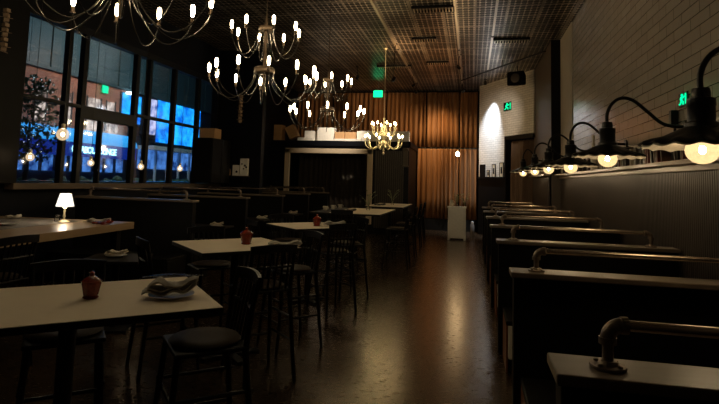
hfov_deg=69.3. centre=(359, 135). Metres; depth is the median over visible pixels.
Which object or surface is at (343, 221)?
napkin
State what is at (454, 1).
ceiling track
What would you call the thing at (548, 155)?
wall lamp
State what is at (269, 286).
bar chair
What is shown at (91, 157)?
pendant lamp
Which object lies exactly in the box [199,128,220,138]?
carton
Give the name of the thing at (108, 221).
napkin
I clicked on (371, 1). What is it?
ceiling track
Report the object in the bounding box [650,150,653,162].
book
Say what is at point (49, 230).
table
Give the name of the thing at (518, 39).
ceiling vent
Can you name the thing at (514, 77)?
grille
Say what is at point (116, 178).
hedge
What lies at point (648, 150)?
book
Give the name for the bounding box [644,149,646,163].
book
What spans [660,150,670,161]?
book
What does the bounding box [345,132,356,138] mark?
carton
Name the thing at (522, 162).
wall lamp
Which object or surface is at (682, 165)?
trim
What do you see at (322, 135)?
carton
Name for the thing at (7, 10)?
hanging ornament
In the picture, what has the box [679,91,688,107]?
exit sign
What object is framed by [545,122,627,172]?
wall lamp
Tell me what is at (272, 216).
bar chair
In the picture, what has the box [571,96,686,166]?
wall lamp
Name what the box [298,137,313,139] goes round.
carton
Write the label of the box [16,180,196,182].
railing
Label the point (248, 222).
bar chair
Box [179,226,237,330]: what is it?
bar chair
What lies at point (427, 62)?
ceiling vent
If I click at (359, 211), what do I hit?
bar table
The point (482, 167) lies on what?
picture frame
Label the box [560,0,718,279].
wall
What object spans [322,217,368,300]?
bar chair
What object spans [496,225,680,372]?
booth
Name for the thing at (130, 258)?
side table
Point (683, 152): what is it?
book
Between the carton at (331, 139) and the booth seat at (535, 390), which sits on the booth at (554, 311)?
the booth seat at (535, 390)
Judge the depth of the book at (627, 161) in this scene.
6.29 m
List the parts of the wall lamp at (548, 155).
lamp shade, glass globe, gooseneck arm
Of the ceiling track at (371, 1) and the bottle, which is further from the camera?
the ceiling track at (371, 1)
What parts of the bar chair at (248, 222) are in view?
leg, crest rail, leg, leg, leg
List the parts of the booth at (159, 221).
seat, panel, pipe rail, panel, panel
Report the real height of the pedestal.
0.970 m
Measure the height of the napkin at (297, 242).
0.062 m
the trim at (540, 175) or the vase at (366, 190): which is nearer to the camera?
the vase at (366, 190)
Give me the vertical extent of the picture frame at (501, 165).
0.460 m
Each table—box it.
[0,216,133,287]
[0,277,223,403]
[84,253,152,333]
[172,237,301,364]
[195,224,233,228]
[247,217,272,221]
[266,222,351,304]
[308,207,395,259]
[364,203,412,243]
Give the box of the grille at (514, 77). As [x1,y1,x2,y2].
[510,73,519,82]
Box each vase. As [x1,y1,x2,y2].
[360,190,375,209]
[454,193,462,204]
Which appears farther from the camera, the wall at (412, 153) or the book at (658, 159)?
the wall at (412, 153)
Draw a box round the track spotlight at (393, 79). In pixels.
[391,43,397,81]
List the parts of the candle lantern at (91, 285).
lid, glass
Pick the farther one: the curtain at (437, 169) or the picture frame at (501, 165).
the curtain at (437, 169)
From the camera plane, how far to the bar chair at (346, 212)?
9.45 m
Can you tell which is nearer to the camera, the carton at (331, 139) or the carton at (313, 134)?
the carton at (331, 139)
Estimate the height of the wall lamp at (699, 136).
0.678 m
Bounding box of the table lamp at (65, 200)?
[56,193,73,221]
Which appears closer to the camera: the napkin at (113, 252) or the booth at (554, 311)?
the booth at (554, 311)
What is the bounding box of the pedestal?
[447,206,466,240]
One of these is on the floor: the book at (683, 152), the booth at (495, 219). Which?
the booth at (495, 219)
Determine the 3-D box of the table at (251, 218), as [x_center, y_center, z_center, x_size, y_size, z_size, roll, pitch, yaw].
[-2.788,2.132,11.056,1.810,0.790,0.600,1,-5,12]
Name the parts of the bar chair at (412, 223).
leg, leg, leg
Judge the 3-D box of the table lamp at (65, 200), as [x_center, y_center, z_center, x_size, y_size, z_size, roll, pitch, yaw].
[-3.752,0.913,6.621,0.209,0.359,0.209,1,-5,12]
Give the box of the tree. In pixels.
[18,74,60,179]
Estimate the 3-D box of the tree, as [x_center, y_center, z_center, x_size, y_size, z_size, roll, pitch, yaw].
[-9.640,0.429,14.976,1.814,4.469,1.841,1,-5,12]
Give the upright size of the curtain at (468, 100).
1.984 m
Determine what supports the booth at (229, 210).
on the floor
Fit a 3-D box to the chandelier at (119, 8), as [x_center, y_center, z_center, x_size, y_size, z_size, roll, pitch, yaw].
[-1.704,-1.897,3.850,1.297,2.299,1.287,1,-5,12]
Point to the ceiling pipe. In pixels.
(542, 51)
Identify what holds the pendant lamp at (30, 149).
hanging from the ceiling
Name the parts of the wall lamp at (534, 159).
lamp shade, glass globe, gooseneck arm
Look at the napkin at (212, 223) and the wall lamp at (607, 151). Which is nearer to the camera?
the wall lamp at (607, 151)
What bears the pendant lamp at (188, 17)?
hanging from the ceiling
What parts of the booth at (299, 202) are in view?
pipe rail, seat, panel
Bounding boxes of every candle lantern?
[81,271,101,299]
[240,227,252,244]
[313,214,321,225]
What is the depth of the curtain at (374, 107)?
19.22 m
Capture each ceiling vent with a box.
[377,64,412,68]
[411,4,454,12]
[412,36,436,41]
[426,61,448,64]
[493,37,529,43]
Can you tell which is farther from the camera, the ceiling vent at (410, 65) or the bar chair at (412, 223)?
the ceiling vent at (410, 65)
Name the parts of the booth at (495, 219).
panel, pipe rail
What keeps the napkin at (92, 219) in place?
on the table at (49, 230)
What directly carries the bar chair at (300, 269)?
on the floor
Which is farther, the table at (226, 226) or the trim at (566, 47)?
the trim at (566, 47)
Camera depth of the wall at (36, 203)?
10.14 m
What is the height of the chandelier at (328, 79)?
2.459 m
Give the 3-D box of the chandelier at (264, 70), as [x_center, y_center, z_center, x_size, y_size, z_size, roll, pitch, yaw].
[-1.124,-1.620,6.350,1.297,2.389,1.287,2,-5,-5]
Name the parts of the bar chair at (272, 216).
leg, crest rail, seat, leg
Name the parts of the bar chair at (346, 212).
leg, crest rail, leg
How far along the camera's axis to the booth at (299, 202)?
13.79 m
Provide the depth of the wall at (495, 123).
16.31 m
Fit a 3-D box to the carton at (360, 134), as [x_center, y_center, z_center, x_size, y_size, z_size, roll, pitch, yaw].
[0.764,0.024,16.699,1.680,0.342,0.260,1,-5,12]
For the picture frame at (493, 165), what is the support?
on the wall at (489, 188)
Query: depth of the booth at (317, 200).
15.65 m
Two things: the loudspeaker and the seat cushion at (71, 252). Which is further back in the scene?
the loudspeaker
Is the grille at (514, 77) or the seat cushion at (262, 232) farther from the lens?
the grille at (514, 77)
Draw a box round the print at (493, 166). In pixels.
[492,165,494,176]
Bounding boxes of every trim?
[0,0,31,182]
[4,183,220,189]
[271,140,417,151]
[283,148,372,223]
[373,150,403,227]
[402,148,408,166]
[418,147,476,149]
[504,133,534,207]
[529,174,549,177]
[551,40,560,173]
[554,156,718,178]
[560,22,572,172]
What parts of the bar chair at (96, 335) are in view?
leg, leg, seat frame, seat, crest rail, leg, leg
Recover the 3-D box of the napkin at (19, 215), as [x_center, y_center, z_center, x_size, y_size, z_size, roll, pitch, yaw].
[-4.599,1.063,6.903,0.200,0.057,0.100,1,-5,12]
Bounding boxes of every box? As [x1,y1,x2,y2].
[232,165,239,175]
[239,158,248,175]
[669,110,677,160]
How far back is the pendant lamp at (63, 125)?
6.25 m
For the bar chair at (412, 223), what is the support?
on the floor
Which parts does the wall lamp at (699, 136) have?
lamp shade, glass globe, gooseneck arm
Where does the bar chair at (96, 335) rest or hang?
on the floor
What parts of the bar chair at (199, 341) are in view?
leg, leg, seat, seat frame, leg, rail, crest rail, leg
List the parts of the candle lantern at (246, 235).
lid, glass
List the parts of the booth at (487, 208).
pipe rail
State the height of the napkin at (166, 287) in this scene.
0.093 m
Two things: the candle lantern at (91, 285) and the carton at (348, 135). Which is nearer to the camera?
the candle lantern at (91, 285)
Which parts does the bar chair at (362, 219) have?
leg, leg, seat, seat frame, leg, crest rail, leg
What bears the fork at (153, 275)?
on the napkin at (166, 287)
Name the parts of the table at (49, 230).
leg, leg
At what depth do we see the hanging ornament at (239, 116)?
13.28 m
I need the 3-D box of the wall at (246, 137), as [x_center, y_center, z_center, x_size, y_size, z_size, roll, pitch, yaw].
[-3.095,0.238,13.537,1.220,4.970,0.200,1,-5,12]
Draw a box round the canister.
[470,221,473,236]
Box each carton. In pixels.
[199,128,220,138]
[273,125,285,139]
[282,124,299,139]
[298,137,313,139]
[305,131,316,140]
[317,128,335,140]
[331,139,361,140]
[335,132,344,138]
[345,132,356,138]
[357,131,409,141]
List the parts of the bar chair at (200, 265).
leg, leg, crest rail, seat frame, seat, leg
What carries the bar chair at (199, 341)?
on the floor
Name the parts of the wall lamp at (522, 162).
lamp shade, gooseneck arm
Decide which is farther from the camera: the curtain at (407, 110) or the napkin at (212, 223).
the curtain at (407, 110)
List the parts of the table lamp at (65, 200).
lamp shade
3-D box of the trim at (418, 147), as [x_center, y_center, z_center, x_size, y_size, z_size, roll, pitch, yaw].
[3.118,0.445,18.515,2.100,0.050,0.120,1,-5,12]
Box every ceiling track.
[370,0,416,82]
[453,0,462,84]
[487,0,498,70]
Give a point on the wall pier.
(543, 69)
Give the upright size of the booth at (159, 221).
1.432 m
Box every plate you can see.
[0,223,18,225]
[105,254,126,256]
[148,290,194,299]
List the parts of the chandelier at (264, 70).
arm, arm, arm, arm, arm, arm, arm, arm, stem, arm, arm, arm, arm, arm, arm, arm, arm, arm, arm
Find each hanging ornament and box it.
[0,0,11,52]
[237,48,243,122]
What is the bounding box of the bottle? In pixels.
[590,135,596,169]
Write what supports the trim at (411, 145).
attached to the wall at (277, 151)
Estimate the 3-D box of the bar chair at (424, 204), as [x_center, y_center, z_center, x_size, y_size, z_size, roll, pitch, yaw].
[1.583,2.386,14.435,0.524,1.118,0.460,1,-5,12]
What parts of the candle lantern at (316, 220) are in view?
glass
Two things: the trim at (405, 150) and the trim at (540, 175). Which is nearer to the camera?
the trim at (540, 175)
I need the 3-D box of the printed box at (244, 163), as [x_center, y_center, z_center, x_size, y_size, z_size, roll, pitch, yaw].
[-2.932,0.794,13.233,0.210,0.440,0.083,1,-5,12]
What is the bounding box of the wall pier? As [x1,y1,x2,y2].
[534,42,560,212]
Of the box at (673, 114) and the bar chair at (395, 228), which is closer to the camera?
the box at (673, 114)
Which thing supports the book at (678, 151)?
on the trim at (682, 165)
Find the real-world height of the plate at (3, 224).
0.021 m
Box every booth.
[44,187,207,283]
[147,186,254,264]
[197,186,288,254]
[262,185,330,234]
[262,186,310,240]
[482,201,542,252]
[484,204,567,264]
[486,208,588,286]
[490,214,619,316]
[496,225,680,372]
[509,247,718,403]
[547,316,718,403]
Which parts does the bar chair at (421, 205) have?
leg, leg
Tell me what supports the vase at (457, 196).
on the pedestal
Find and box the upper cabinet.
[192,138,230,182]
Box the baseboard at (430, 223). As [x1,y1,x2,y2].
[416,218,475,231]
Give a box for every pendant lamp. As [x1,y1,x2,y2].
[29,4,42,157]
[61,17,71,136]
[89,2,102,163]
[140,0,151,167]
[179,17,188,169]
[456,91,459,155]
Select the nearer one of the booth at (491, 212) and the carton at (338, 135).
the booth at (491, 212)
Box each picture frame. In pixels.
[480,164,484,176]
[492,164,495,176]
[499,162,503,176]
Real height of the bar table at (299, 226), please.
1.020 m
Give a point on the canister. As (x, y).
(472, 222)
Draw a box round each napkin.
[3,214,21,217]
[83,218,110,222]
[92,219,112,224]
[105,249,128,254]
[141,274,198,295]
[210,222,223,224]
[268,240,302,245]
[323,220,345,224]
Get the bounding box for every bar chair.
[0,234,39,365]
[16,259,106,403]
[125,236,199,381]
[153,266,261,403]
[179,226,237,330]
[220,244,297,389]
[244,219,287,304]
[256,230,323,355]
[267,214,305,296]
[306,223,357,317]
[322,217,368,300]
[329,210,357,268]
[382,210,410,269]
[392,207,417,259]
[400,203,422,248]
[406,202,425,243]
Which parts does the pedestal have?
door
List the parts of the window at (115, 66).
cladding panel, storefront post, shop frame, cladding panel, storefront post, cladding panel, storefront post, storefront glass, shop frame, cladding panel, storefront post, shop frame, cladding panel, storefront post, shop frame, cladding panel, storefront post, cladding trim, storefront post, cladding panel, cladding panel, cladding panel, storefront post, cladding panel, storefront glass, cladding panel, storefront post, cladding panel, storefront post, cladding panel, cladding panel, cladding panel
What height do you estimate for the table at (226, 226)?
0.790 m
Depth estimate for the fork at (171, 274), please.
2.71 m
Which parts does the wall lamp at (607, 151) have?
glass globe, lamp shade, gooseneck arm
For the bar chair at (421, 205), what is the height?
1.118 m
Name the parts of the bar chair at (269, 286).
leg, leg, seat frame, seat, leg, rail, crest rail, leg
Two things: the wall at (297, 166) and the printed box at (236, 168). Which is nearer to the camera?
the printed box at (236, 168)
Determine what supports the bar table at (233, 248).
on the floor
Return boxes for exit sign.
[373,82,382,97]
[504,102,510,110]
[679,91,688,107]
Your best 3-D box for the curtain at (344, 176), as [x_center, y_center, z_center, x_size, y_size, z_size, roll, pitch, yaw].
[-0.826,1.699,17.695,2.670,2.305,0.187,1,-5,12]
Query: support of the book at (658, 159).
on the trim at (682, 165)
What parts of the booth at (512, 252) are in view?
panel, seat, pipe rail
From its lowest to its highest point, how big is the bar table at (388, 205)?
1.020 m
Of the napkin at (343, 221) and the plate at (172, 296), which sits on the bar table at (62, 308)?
the plate at (172, 296)
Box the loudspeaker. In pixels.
[507,66,525,85]
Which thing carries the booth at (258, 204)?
on the floor
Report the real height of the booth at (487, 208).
1.256 m
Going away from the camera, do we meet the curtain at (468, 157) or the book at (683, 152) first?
the book at (683, 152)
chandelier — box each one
[25,0,213,45]
[207,0,317,104]
[289,8,364,131]
[364,48,403,154]
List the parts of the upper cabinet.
door, door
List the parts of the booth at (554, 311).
panel, post, pipe rail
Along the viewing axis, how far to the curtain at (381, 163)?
16.28 m
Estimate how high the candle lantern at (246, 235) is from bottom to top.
0.161 m
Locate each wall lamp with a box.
[510,149,542,175]
[519,142,563,174]
[529,134,584,173]
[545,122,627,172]
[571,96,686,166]
[637,47,718,163]
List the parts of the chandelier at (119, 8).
arm, arm, arm, arm, arm, bulb, arm, stem, arm, arm, arm, bulb, arm, arm, arm, bulb, bulb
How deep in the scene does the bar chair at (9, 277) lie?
4.34 m
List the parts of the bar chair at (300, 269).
leg, leg, seat frame, seat, leg, crest rail, leg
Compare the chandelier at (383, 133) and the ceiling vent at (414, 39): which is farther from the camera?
the chandelier at (383, 133)
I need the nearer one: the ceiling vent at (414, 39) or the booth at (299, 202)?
the ceiling vent at (414, 39)
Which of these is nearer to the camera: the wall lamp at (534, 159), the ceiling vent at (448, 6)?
the ceiling vent at (448, 6)
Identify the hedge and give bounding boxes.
[16,176,188,181]
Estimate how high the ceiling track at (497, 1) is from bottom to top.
0.050 m
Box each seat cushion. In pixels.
[45,247,186,261]
[251,230,278,235]
[494,274,497,283]
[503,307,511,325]
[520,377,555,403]
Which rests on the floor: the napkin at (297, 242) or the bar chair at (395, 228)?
the bar chair at (395, 228)
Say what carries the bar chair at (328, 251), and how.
on the floor
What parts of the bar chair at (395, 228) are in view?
leg, leg, seat, seat frame, leg, leg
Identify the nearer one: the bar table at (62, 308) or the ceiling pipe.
the bar table at (62, 308)
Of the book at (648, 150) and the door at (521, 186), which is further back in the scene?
the door at (521, 186)
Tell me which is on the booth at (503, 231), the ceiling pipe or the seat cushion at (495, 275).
the seat cushion at (495, 275)
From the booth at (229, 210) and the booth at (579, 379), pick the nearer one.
the booth at (579, 379)
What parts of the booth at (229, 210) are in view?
pipe rail, seat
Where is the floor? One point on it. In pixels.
(426, 332)
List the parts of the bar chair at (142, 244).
leg, crest rail, leg, seat, leg, leg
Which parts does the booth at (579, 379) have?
post, panel, pipe rail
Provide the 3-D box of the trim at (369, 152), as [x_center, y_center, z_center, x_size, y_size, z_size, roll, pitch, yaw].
[-1.039,1.579,16.693,2.930,2.360,0.090,1,-5,12]
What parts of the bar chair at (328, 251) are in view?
leg, leg, seat frame, seat, leg, rail, crest rail, leg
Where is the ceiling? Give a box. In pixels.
[127,0,584,91]
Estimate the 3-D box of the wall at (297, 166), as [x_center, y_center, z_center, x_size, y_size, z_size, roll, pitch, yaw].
[1.063,0.839,19.107,10.400,4.970,0.200,1,-5,12]
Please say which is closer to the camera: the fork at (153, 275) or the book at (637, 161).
the fork at (153, 275)
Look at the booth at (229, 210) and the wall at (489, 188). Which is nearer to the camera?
the booth at (229, 210)
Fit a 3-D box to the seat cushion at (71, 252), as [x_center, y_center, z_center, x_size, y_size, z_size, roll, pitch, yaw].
[-3.711,1.802,7.940,2.060,0.040,0.565,1,-5,12]
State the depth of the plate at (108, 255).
5.68 m
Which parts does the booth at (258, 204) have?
panel, pipe rail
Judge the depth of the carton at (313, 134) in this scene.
17.18 m
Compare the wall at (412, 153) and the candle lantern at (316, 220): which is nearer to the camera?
the candle lantern at (316, 220)
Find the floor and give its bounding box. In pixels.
[0,226,511,403]
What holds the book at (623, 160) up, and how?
on the trim at (682, 165)
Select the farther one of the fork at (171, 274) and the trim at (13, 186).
the trim at (13, 186)
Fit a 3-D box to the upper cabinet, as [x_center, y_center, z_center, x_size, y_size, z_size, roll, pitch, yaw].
[-3.588,0.610,12.710,0.495,1.060,0.950,1,-5,12]
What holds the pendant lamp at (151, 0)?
hanging from the ceiling
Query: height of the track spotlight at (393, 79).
0.952 m
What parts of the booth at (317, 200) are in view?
pipe rail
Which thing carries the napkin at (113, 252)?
on the plate at (108, 255)
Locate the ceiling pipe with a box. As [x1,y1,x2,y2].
[461,51,545,80]
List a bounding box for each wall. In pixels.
[0,0,298,286]
[215,50,267,193]
[270,145,409,235]
[296,91,533,231]
[408,148,416,232]
[477,177,503,234]
[479,69,534,176]
[533,176,549,212]
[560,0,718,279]
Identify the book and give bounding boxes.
[622,147,633,165]
[625,148,632,165]
[629,149,633,164]
[635,148,641,164]
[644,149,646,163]
[647,149,649,162]
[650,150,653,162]
[656,150,660,161]
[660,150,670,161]
[676,150,679,159]
[682,150,686,158]
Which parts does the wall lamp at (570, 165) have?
glass globe, lamp shade, gooseneck arm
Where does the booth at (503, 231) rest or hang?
on the floor
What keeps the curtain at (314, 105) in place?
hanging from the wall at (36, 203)
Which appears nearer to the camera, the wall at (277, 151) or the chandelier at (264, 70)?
the chandelier at (264, 70)
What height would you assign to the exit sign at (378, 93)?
0.530 m
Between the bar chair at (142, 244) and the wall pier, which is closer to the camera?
the bar chair at (142, 244)
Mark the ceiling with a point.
(357, 34)
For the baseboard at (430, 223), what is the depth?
18.22 m
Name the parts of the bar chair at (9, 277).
seat, seat frame, rail, crest rail, leg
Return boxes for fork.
[142,275,179,277]
[155,274,191,276]
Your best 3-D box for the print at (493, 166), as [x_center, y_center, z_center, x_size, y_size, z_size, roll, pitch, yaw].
[4.263,1.103,16.500,0.012,0.380,0.150,3,-5,-18]
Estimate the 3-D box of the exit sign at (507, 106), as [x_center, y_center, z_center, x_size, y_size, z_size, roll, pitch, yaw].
[4.543,-0.910,16.002,0.052,0.260,0.400,3,-5,-18]
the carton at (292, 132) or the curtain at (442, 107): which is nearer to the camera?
the carton at (292, 132)
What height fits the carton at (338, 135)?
0.302 m
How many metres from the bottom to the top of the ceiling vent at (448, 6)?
0.058 m
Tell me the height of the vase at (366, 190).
0.444 m
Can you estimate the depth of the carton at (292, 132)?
17.23 m
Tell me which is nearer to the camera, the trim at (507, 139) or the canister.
the trim at (507, 139)
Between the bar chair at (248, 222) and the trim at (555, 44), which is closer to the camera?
the bar chair at (248, 222)
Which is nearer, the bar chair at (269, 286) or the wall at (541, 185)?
the bar chair at (269, 286)
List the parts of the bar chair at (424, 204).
leg, leg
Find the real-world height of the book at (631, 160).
0.198 m
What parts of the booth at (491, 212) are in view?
pipe rail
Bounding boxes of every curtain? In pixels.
[296,93,333,139]
[298,153,366,219]
[334,93,386,131]
[387,92,425,146]
[416,148,458,218]
[426,92,459,147]
[459,149,476,219]
[460,92,477,147]
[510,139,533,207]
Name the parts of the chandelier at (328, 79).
stem, suspension rod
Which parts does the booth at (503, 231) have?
panel, pipe rail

